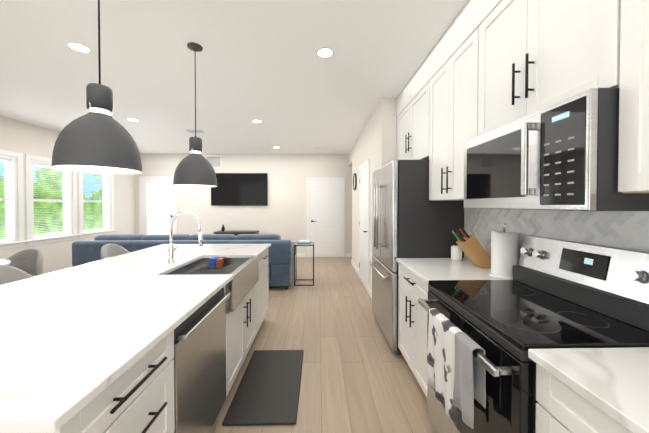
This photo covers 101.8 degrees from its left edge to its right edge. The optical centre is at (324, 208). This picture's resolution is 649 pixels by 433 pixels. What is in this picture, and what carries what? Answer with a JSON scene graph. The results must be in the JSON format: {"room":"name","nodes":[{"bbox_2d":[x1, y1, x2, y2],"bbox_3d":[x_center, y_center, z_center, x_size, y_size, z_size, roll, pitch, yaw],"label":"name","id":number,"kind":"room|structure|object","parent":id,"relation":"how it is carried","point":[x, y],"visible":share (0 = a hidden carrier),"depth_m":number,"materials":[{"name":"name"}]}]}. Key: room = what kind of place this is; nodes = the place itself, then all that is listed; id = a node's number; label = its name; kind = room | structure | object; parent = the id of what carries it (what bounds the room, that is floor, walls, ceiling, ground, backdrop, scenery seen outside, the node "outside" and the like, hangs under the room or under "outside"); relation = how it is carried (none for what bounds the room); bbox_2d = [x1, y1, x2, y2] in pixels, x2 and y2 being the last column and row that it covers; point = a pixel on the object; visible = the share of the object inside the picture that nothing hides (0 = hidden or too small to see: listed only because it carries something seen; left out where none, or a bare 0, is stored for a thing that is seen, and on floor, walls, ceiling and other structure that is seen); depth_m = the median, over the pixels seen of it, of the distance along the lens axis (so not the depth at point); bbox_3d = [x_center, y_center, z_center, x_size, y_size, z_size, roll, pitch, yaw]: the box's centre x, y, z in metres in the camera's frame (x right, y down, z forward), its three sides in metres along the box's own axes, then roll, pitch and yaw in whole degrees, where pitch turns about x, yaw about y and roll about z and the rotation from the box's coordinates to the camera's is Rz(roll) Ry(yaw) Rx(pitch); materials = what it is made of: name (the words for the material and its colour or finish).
{"room":"kitchen","nodes":[
{"label":"kitchen","id":0,"kind":"room"},
{"bbox_2d":[0,98,467,290],"bbox_3d":[-1.110,-0.011,2.386,7.750,2.740,9.480,0,1,-1],"label":"wall","id":1,"kind":"structure","parent":0,"point":[283,214],"depth_m":6.90,"materials":[{"name":"white paint"}]},
{"bbox_2d":[0,149,27,248],"bbox_3d":[-4.914,-0.136,3.812,0.190,1.500,0.940,0,1,-1],"label":"window","id":2,"kind":"structure","parent":1,"relation":"in","point":[13,217],"depth_m":4.15,"materials":[{"name":"white"}]},
{"bbox_2d":[25,154,79,245],"bbox_3d":[-4.935,-0.149,4.752,0.190,1.500,0.940,0,1,-1],"label":"window","id":3,"kind":"structure","parent":1,"relation":"in","point":[69,210],"depth_m":4.72,"materials":[{"name":"white"}]},
{"bbox_2d":[78,171,115,237],"bbox_3d":[-4.957,-0.162,5.691,0.190,1.500,0.940,0,1,-1],"label":"window","id":4,"kind":"structure","parent":1,"relation":"in","point":[108,211],"depth_m":5.84,"materials":[{"name":"white"}]},
{"bbox_2d":[139,176,176,234],"bbox_3d":[-4.349,0.229,6.872,0.970,2.135,0.064,0,1,-1],"label":"patio door","id":5,"kind":"structure","parent":1,"relation":"in","point":[157,205],"depth_m":6.89,"materials":[{"name":"white"}]},
{"bbox_2d":[205,155,221,167],"bbox_3d":[-2.910,-1.229,6.912,0.420,0.330,0.010,0,1,-1],"label":"air vent","id":6,"kind":"object","parent":1,"relation":"in","point":[215,161],"visible":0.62,"depth_m":6.91,"materials":[{"name":"white metal"}]},
{"bbox_2d":[211,173,267,205],"bbox_3d":[-2.235,-0.504,6.918,1.470,0.850,0.046,0,1,-1],"label":"tv","id":7,"kind":"object","parent":1,"relation":"attached to","point":[240,189],"visible":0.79,"depth_m":6.90,"materials":[{"name":"grey plastic"}]},
{"bbox_2d":[295,254,305,256],"bbox_3d":[-2.161,1.246,6.963,3.320,0.100,0.014,0,1,-1],"label":"baseboard","id":8,"kind":"structure","parent":1,"relation":"attached to","point":[298,255],"depth_m":6.99,"materials":[{"name":"white"}]},
{"bbox_2d":[307,178,344,256],"bbox_3d":[0.030,0.238,6.973,1.010,2.115,0.064,0,1,-1],"label":"door","id":9,"kind":"structure","parent":1,"relation":"in","point":[326,205],"depth_m":6.99,"materials":[{"name":"white wood"}]},
{"bbox_2d":[351,259,358,275],"bbox_3d":[0.663,1.263,5.686,0.016,0.100,1.200,0,1,-1],"label":"baseboard","id":10,"kind":"structure","parent":1,"relation":"attached to","point":[352,262],"depth_m":5.61,"materials":[{"name":"white"}]},
{"bbox_2d":[353,173,356,189],"bbox_3d":[0.652,-0.577,5.660,0.030,0.370,0.370,0,1,-1],"label":"clock","id":11,"kind":"object","parent":1,"relation":"attached to","point":[354,181],"visible":1,"depth_m":5.61,"materials":[{"name":"black"}]},
{"bbox_2d":[359,159,369,293],"bbox_3d":[0.661,0.271,4.591,0.064,2.115,0.950,0,1,-1],"label":"closet door","id":12,"kind":"structure","parent":1,"relation":"in","point":[364,199],"depth_m":4.49,"materials":[{"name":"white wood"}]},
{"bbox_2d":[397,61,424,159],"bbox_3d":[1.092,-0.733,2.816,0.341,1.304,1.031,0,1,-1],"label":"upper cabinet","id":13,"kind":"object","parent":1,"relation":"attached to","point":[411,101],"depth_m":2.78,"materials":[{"name":"white wood"}]},
{"bbox_2d":[425,1,468,200],"bbox_3d":[1.110,-0.722,2.002,0.341,1.304,0.843,0,1,-1],"label":"upper cabinet","id":14,"kind":"object","parent":1,"relation":"attached to","point":[447,65],"depth_m":2.01,"materials":[{"name":"white wood"}]},
{"bbox_2d":[469,0,588,139],"bbox_3d":[1.127,-0.711,1.257,0.341,1.304,0.893,0,1,-1],"label":"upper cabinet","id":15,"kind":"object","parent":1,"relation":"attached to","point":[486,66],"depth_m":1.28,"materials":[{"name":"white wood"}]},
{"bbox_2d":[464,88,648,210],"bbox_3d":[1.060,-0.201,1.263,0.464,0.411,0.762,0,1,-1],"label":"microwave","id":16,"kind":"object","parent":15,"relation":"attached to","point":[562,155],"visible":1,"depth_m":1.00,"materials":[{"name":"grey metal"}]},
{"bbox_2d":[464,208,648,265],"bbox_3d":[1.311,0.210,0.698,0.004,0.511,3.388,0,1,-1],"label":"backsplash","id":17,"kind":"structure","parent":1,"relation":"attached to","point":[625,229],"depth_m":1.41,"materials":[{"name":"white tile"}]},
{"bbox_2d":[589,0,648,192],"bbox_3d":[1.147,-0.699,0.401,0.341,1.304,1.065,0,1,-1],"label":"upper cabinet","id":18,"kind":"object","parent":1,"relation":"attached to","point":[618,29],"depth_m":0.84,"materials":[{"name":"white wood"}]},
{"bbox_2d":[0,0,468,153],"bbox_3d":[-1.110,-1.431,2.366,7.750,0.100,9.480,0,1,-1],"label":"ceiling","id":19,"kind":"structure","parent":0,"point":[277,76],"depth_m":2.55,"materials":[{"name":"white paint"}]},
{"bbox_2d":[65,41,91,53],"bbox_3d":[-2.098,-1.376,2.254,0.170,0.006,0.170,0,1,-1],"label":"recessed light","id":20,"kind":"object","parent":19,"relation":"in","point":[78,47],"visible":1,"depth_m":2.25,"materials":[{"name":"white plastic"}]},
{"bbox_2d":[51,0,141,173],"bbox_3d":[-1.110,-0.778,1.300,0.340,1.174,0.340,0,1,-1],"label":"pendant light","id":21,"kind":"object","parent":19,"relation":"hanging from","point":[97,138],"visible":1,"depth_m":1.23,"materials":[{"name":"grey metal"}]},
{"bbox_2d":[126,118,138,121],"bbox_3d":[-3.027,-1.403,4.163,0.170,0.006,0.170,0,1,-1],"label":"recessed light","id":22,"kind":"object","parent":19,"relation":"in","point":[133,119],"visible":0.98,"depth_m":4.15,"materials":[{"name":"white plastic"}]},
{"bbox_2d":[184,129,205,132],"bbox_3d":[-2.351,-1.410,4.809,0.320,0.008,0.220,0,1,-1],"label":"ceiling vent","id":23,"kind":"object","parent":19,"relation":"in","point":[193,131],"visible":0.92,"depth_m":4.80,"materials":[{"name":"white metal"}]},
{"bbox_2d":[173,42,216,186],"bbox_3d":[-1.102,-0.786,2.251,0.340,1.184,0.340,0,1,-1],"label":"pendant light","id":24,"kind":"object","parent":19,"relation":"hanging from","point":[194,168],"visible":1,"depth_m":2.17,"materials":[{"name":"grey metal"}]},
{"bbox_2d":[316,47,334,58],"bbox_3d":[0.006,-1.377,2.333,0.170,0.006,0.170,0,1,-1],"label":"recessed light","id":25,"kind":"object","parent":19,"relation":"in","point":[325,52],"visible":1,"depth_m":2.33,"materials":[{"name":"white plastic"}]},
{"bbox_2d":[210,257,437,432],"bbox_3d":[-1.110,1.409,2.405,7.750,0.100,9.480,0,1,-1],"label":"floor","id":26,"kind":"structure","parent":0,"point":[357,375],"depth_m":2.36,"materials":[{"name":"brown wood"}]},
{"bbox_2d":[0,259,10,265],"bbox_3d":[-3.921,0.980,2.645,1.000,0.750,1.000,0,1,-1],"label":"dining table","id":27,"kind":"object","parent":26,"relation":"on","point":[5,262],"visible":0.92,"depth_m":2.96,"materials":[{"name":"white ceramic"}]},
{"bbox_2d":[0,265,32,284],"bbox_3d":[-2.118,0.880,1.815,0.388,0.976,0.392,0,1,-1],"label":"stool","id":28,"kind":"object","parent":26,"relation":"on","point":[9,274],"visible":0.15,"depth_m":1.89,"materials":[{"name":"grey fabric"}]},
{"bbox_2d":[6,248,42,276],"bbox_3d":[-3.958,0.947,3.366,0.480,0.803,0.484,0,1,-1],"label":"dining chair","id":29,"kind":"object","parent":26,"relation":"on","point":[29,261],"visible":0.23,"depth_m":3.54,"materials":[{"name":"grey fabric"}]},
{"bbox_2d":[101,244,129,259],"bbox_3d":[-2.142,0.866,2.834,0.388,0.976,0.392,0,1,-1],"label":"stool","id":30,"kind":"object","parent":26,"relation":"on","point":[109,250],"visible":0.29,"depth_m":2.84,"materials":[{"name":"grey fabric"}]},
{"bbox_2d":[55,249,270,432],"bbox_3d":[-1.070,0.923,1.914,0.908,0.884,2.610,0,1,-1],"label":"kitchen island","id":31,"kind":"object","parent":26,"relation":"on","point":[137,396],"visible":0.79,"depth_m":0.99,"materials":[{"name":"white wood"}]},
{"bbox_2d":[0,244,270,432],"bbox_3d":[-1.283,0.465,1.903,1.309,0.030,2.670,0,1,-1],"label":"island countertop","id":32,"kind":"structure","parent":31,"relation":"on","point":[74,340],"depth_m":1.08,"materials":[{"name":"stone"}]},
{"bbox_2d":[167,211,202,263],"bbox_3d":[-1.141,0.233,2.202,0.290,0.425,0.148,0,1,-1],"label":"faucet","id":33,"kind":"object","parent":32,"relation":"on","point":[171,250],"visible":1,"depth_m":2.15,"materials":[{"name":"silver metal"}]},
{"bbox_2d":[166,256,258,311],"bbox_3d":[-0.910,0.576,2.168,0.560,0.242,0.770,0,1,-1],"label":"sink","id":34,"kind":"object","parent":32,"relation":"in","point":[243,281],"visible":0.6,"depth_m":2.23,"materials":[{"name":"silver metal"}]},
{"bbox_2d":[207,256,225,268],"bbox_3d":[-1.002,0.501,2.450,0.134,0.097,0.124,0,1,-1],"label":"sink caddy","id":35,"kind":"object","parent":34,"relation":"in","point":[216,262],"visible":1,"depth_m":2.40,"materials":[{"name":"multicoloured plastic"}]},
{"bbox_2d":[172,287,229,432],"bbox_3d":[-0.944,0.880,1.427,0.678,0.775,0.604,0,1,-1],"label":"dishwasher","id":36,"kind":"object","parent":31,"relation":"in","point":[199,358],"visible":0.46,"depth_m":1.36,"materials":[{"name":"grey metal"}]},
{"bbox_2d":[72,234,295,289],"bbox_3d":[-2.309,0.884,4.716,3.508,0.885,0.970,0,1,-1],"label":"sofa","id":37,"kind":"object","parent":26,"relation":"on","point":[281,256],"visible":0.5,"depth_m":4.28,"materials":[{"name":"blue fabric"}]},
{"bbox_2d":[213,230,258,235],"bbox_3d":[-2.235,0.939,6.742,1.040,0.720,0.415,0,1,-1],"label":"console","id":38,"kind":"object","parent":26,"relation":"on","point":[235,233],"visible":0.08,"depth_m":6.54,"materials":[{"name":"brown wood"}]},
{"bbox_2d":[222,350,303,425],"bbox_3d":[-0.422,1.353,2.080,0.470,0.018,0.840,0,1,-1],"label":"kitchen mat","id":39,"kind":"object","parent":26,"relation":"on","point":[267,391],"visible":1,"depth_m":1.94,"materials":[{"name":"black rubber"}]},
{"bbox_2d":[294,242,313,285],"bbox_3d":[-0.358,0.973,4.707,0.340,0.708,0.340,0,1,-1],"label":"side table","id":40,"kind":"object","parent":26,"relation":"on","point":[295,244],"visible":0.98,"depth_m":4.54,"materials":[{"name":"black metal"}]},
{"bbox_2d":[298,240,310,243],"bbox_3d":[-0.352,0.594,4.687,0.230,0.049,0.210,0,1,-1],"label":"books","id":41,"kind":"object","parent":40,"relation":"on","point":[304,242],"visible":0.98,"depth_m":4.60,"materials":[{"name":"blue paper"}]},
{"bbox_2d":[398,264,427,396],"bbox_3d":[0.976,0.922,2.021,0.610,0.884,0.718,0,1,-1],"label":"base cabinet","id":42,"kind":"object","parent":26,"relation":"on","point":[412,317],"depth_m":1.99,"materials":[{"name":"white wood"}]},
{"bbox_2d":[396,258,648,432],"bbox_3d":[0.996,0.482,0.687,0.632,0.030,3.373,0,1,-1],"label":"countertop","id":43,"kind":"structure","parent":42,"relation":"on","point":[613,383],"depth_m":0.77,"materials":[{"name":"stone"}]},
{"bbox_2d":[451,245,461,260],"bbox_3d":[1.138,0.384,2.273,0.088,0.120,0.088,0,1,-1],"label":"crock","id":44,"kind":"object","parent":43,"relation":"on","point":[456,253],"visible":0.85,"depth_m":2.24,"materials":[{"name":"white ceramic"}]},
{"bbox_2d":[452,229,490,267],"bbox_3d":[1.131,0.299,2.041,0.274,0.296,0.115,0,1,-1],"label":"knife block","id":45,"kind":"object","parent":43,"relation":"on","point":[473,250],"visible":1,"depth_m":1.99,"materials":[{"name":"brown wood"}]},
{"bbox_2d":[489,223,517,279],"bbox_3d":[1.193,0.272,1.748,0.170,0.358,0.170,0,1,-1],"label":"paper towel","id":46,"kind":"object","parent":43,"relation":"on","point":[504,251],"visible":0.94,"depth_m":1.69,"materials":[{"name":"white paper"}]},
{"bbox_2d":[369,160,463,354],"bbox_3d":[0.902,0.452,2.844,0.719,1.800,0.910,0,1,-1],"label":"fridge","id":47,"kind":"object","parent":26,"relation":"on","point":[410,219],"visible":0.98,"depth_m":2.39,"materials":[{"name":"grey metal"}]},
{"bbox_2d":[418,235,648,432],"bbox_3d":[0.936,0.772,1.273,0.713,1.205,0.758,0,1,-1],"label":"range","id":48,"kind":"object","parent":26,"relation":"on","point":[567,294],"visible":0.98,"depth_m":1.12,"materials":[{"name":"black glass"}]},
{"bbox_2d":[427,308,463,423],"bbox_3d":[0.588,0.741,1.291,0.062,0.406,0.268,0,1,-1],"label":"towel","id":49,"kind":"object","parent":48,"relation":"hanging from","point":[443,330],"visible":0.92,"depth_m":1.28,"materials":[{"name":"white fabric"}]},
{"bbox_2d":[453,332,485,428],"bbox_3d":[0.592,0.698,1.087,0.068,0.317,0.126,0,1,-1],"label":"towel","id":50,"kind":"object","parent":48,"relation":"hanging from","point":[469,377],"visible":0.96,"depth_m":1.06,"materials":[{"name":"grey fabric"}]},
{"bbox_2d":[536,363,631,432],"bbox_3d":[1.013,0.944,0.419,0.610,0.884,0.943,0,1,-1],"label":"base cabinet","id":51,"kind":"object","parent":26,"relation":"on","point":[561,407],"depth_m":0.77,"materials":[{"name":"white wood"}]},
{"label":"outside","id":52,"kind":"structure","parent":0,"visible":0},
{"bbox_2d":[0,161,102,238],"bbox_3d":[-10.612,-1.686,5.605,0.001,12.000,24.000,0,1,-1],"label":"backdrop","id":53,"kind":"structure","parent":52,"point":[43,188],"depth_m":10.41,"materials":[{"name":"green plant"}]}
]}

